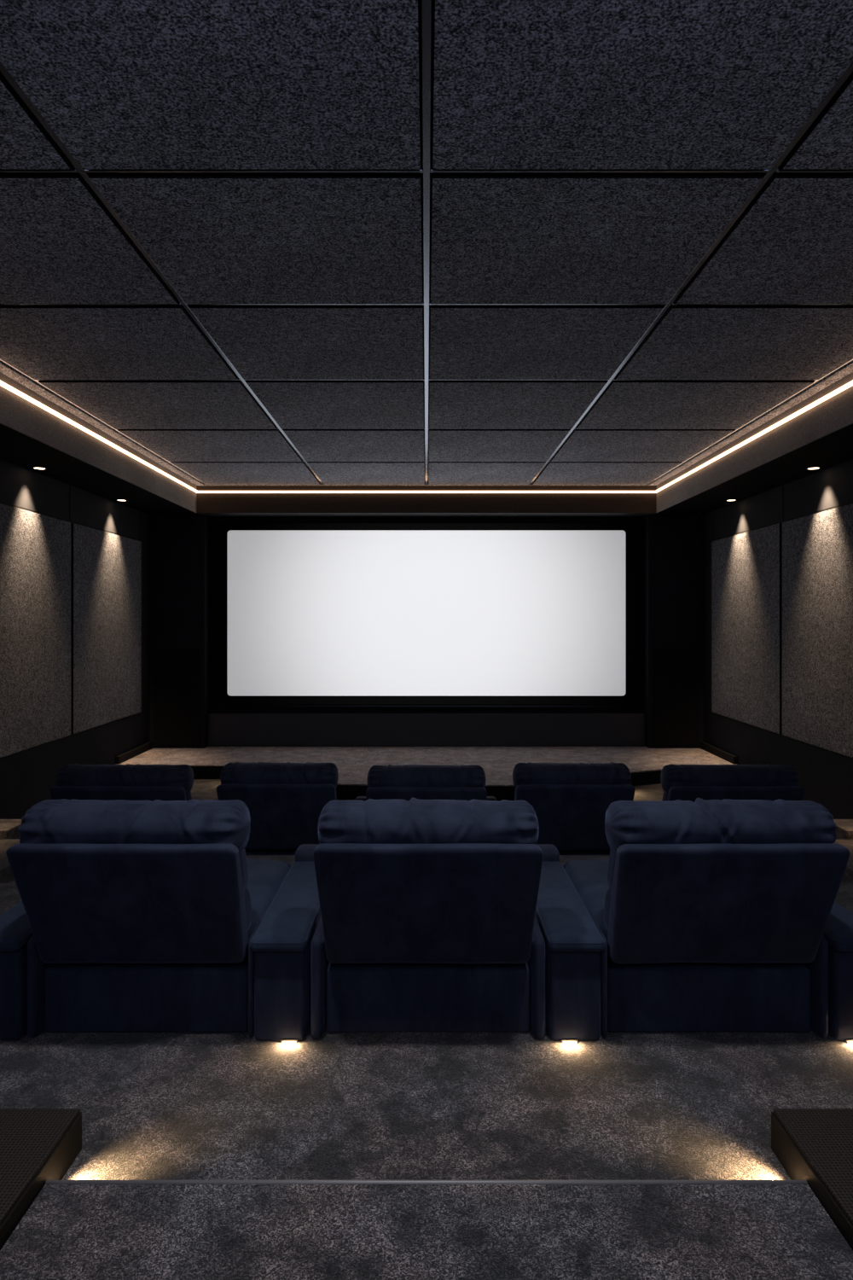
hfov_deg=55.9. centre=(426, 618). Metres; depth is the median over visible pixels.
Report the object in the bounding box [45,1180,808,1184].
trim
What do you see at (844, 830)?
ledge
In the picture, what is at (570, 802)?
recliner chair
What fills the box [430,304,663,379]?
ceiling panel
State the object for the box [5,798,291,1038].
recliner chair
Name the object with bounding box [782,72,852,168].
ceiling panel
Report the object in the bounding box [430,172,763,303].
ceiling panel
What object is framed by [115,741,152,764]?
baseboard
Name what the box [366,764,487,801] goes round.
recliner chair
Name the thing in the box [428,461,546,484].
ceiling panel
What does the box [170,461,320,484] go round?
ceiling panel
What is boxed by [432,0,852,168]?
ceiling panel
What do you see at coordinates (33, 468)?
recessed light
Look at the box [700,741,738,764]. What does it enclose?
baseboard
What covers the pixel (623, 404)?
ceiling panel
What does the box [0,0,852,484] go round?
grid
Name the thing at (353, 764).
stage
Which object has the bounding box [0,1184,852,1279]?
carpeted step
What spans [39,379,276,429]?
ceiling panel
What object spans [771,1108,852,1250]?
platform
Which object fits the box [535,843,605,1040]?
armrest
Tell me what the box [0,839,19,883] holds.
step
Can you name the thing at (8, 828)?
ledge
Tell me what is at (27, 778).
wall
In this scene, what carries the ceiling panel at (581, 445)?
attached to the ceiling at (420, 1)
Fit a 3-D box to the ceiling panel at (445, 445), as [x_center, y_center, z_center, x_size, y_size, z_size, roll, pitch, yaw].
[0.670,-1.745,8.080,1.294,0.050,1.458,0,0,0]
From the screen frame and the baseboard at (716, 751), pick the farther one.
the screen frame
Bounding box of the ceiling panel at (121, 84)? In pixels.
[0,0,420,168]
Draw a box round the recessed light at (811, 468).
[806,466,821,470]
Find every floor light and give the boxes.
[281,1039,297,1043]
[561,1039,578,1043]
[846,1039,852,1043]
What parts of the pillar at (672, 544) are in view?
panel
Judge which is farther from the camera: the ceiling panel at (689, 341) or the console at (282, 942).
the ceiling panel at (689, 341)
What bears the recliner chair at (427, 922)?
on the floor at (382, 1105)
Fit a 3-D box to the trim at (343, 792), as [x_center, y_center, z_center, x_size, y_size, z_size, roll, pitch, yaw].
[0.002,1.796,8.829,7.323,0.148,1.182,0,0,0]
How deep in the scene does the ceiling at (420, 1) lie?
3.18 m
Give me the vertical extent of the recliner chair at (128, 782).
0.885 m
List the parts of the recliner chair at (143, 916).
panel, panel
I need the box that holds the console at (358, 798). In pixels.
[354,796,366,801]
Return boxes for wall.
[0,459,150,819]
[703,459,852,819]
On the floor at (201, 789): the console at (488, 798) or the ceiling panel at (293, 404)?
the console at (488, 798)
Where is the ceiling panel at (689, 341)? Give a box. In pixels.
[616,304,852,379]
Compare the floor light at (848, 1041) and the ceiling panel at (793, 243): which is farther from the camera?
the ceiling panel at (793, 243)
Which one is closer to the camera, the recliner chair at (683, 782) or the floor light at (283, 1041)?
the floor light at (283, 1041)
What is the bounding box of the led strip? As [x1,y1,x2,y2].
[0,380,852,493]
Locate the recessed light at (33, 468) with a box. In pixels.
[31,466,46,470]
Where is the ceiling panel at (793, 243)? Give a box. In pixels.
[675,171,852,303]
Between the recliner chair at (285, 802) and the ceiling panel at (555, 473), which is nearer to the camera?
the recliner chair at (285, 802)
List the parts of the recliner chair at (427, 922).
panel, panel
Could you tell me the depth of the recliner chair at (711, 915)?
2.85 m
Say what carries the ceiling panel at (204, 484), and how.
attached to the ceiling at (420, 1)
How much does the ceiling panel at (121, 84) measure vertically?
0.050 m
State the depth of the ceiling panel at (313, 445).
7.95 m
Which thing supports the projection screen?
attached to the screen frame
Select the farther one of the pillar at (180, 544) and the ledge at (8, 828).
the pillar at (180, 544)
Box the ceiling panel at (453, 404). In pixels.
[429,380,607,429]
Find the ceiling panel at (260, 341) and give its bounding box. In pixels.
[189,304,423,379]
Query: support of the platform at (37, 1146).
on the floor at (382, 1105)
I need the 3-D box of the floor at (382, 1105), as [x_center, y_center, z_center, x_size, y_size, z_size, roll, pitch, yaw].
[0.000,1.708,1.975,7.320,0.323,6.550,0,0,0]
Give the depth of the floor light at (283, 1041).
2.92 m
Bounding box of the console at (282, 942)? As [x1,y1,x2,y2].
[250,843,321,1040]
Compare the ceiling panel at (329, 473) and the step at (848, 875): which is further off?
the ceiling panel at (329, 473)
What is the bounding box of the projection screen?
[212,521,640,704]
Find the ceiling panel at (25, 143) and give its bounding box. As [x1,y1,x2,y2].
[0,72,70,168]
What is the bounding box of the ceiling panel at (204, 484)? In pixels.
[195,483,657,485]
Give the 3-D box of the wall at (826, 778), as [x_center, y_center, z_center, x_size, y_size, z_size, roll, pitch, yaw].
[3.714,0.060,4.860,0.132,3.860,12.320,0,0,0]
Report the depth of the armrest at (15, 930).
2.93 m
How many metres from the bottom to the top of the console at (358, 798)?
0.433 m
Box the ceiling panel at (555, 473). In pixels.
[532,461,682,484]
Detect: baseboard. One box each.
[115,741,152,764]
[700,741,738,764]
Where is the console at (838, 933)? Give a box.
[822,901,852,1040]
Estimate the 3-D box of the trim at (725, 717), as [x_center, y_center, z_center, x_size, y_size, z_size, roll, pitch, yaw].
[3.655,0.108,8.213,0.010,2.214,4.045,0,0,0]
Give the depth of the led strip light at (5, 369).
6.85 m
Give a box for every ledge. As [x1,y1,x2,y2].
[0,819,21,839]
[833,819,852,839]
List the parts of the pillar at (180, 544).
panel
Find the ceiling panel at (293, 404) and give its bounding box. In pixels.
[245,380,424,429]
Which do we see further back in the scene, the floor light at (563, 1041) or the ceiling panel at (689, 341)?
the ceiling panel at (689, 341)
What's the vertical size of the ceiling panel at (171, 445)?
0.050 m
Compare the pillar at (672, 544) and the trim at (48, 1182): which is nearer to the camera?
the trim at (48, 1182)
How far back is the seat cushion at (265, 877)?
3.50 m
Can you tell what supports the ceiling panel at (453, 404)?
attached to the ceiling at (420, 1)
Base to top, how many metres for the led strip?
0.030 m
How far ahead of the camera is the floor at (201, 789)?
8.69 m
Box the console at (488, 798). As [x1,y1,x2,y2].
[486,796,496,800]
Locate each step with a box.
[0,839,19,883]
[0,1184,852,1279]
[832,839,852,883]
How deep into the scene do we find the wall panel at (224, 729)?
10.74 m
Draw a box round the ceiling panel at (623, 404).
[576,379,814,429]
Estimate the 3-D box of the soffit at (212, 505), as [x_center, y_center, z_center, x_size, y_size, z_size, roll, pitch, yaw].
[0.000,-1.572,4.800,7.320,0.406,12.200,0,0,0]
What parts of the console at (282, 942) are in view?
arm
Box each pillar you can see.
[149,514,210,748]
[642,514,703,748]
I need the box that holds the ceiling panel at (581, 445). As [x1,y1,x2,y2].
[551,429,735,461]
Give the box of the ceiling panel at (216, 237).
[89,172,422,303]
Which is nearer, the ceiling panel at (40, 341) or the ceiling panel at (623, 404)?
the ceiling panel at (40, 341)
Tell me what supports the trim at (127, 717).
attached to the wall at (27, 778)
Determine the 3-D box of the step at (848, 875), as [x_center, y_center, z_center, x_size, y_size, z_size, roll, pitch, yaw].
[3.304,1.808,5.525,0.709,0.125,1.650,0,0,0]
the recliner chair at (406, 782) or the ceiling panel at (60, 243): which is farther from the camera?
the recliner chair at (406, 782)
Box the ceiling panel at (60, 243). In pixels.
[0,171,177,303]
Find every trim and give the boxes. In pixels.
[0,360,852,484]
[0,501,139,760]
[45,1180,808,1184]
[191,766,661,801]
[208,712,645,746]
[713,501,852,760]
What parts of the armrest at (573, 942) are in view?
arm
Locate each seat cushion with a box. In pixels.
[244,858,290,958]
[564,858,610,958]
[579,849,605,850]
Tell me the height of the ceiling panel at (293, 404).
0.050 m
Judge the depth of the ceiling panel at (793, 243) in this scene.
3.76 m
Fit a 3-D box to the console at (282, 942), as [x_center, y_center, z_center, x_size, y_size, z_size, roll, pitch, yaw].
[-0.538,1.329,3.445,0.203,0.433,1.106,0,0,0]
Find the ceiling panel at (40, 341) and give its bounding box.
[0,304,237,379]
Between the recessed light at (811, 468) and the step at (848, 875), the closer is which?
the step at (848, 875)
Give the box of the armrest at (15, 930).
[0,901,33,1040]
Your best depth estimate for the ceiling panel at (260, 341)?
4.95 m
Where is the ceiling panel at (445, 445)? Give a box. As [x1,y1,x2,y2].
[428,429,570,461]
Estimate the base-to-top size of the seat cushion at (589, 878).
0.172 m
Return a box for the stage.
[119,746,733,785]
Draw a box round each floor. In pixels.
[0,855,852,1180]
[10,779,843,883]
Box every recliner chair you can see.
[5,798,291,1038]
[49,763,193,801]
[215,762,338,855]
[311,797,545,1038]
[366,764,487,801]
[512,762,635,855]
[563,797,850,1038]
[660,763,805,802]
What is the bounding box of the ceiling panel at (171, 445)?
[117,429,302,461]
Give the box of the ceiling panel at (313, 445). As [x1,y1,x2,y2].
[283,429,424,461]
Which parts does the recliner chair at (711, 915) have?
panel, panel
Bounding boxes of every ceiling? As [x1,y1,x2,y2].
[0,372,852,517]
[418,0,434,481]
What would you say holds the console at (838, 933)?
on the floor at (382, 1105)
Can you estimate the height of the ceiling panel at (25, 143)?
0.050 m
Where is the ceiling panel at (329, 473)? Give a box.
[307,461,424,484]
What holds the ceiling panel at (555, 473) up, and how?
attached to the ceiling at (420, 1)
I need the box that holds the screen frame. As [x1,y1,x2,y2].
[210,517,642,712]
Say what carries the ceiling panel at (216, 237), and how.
attached to the ceiling at (420, 1)
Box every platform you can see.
[0,1108,81,1250]
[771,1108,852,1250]

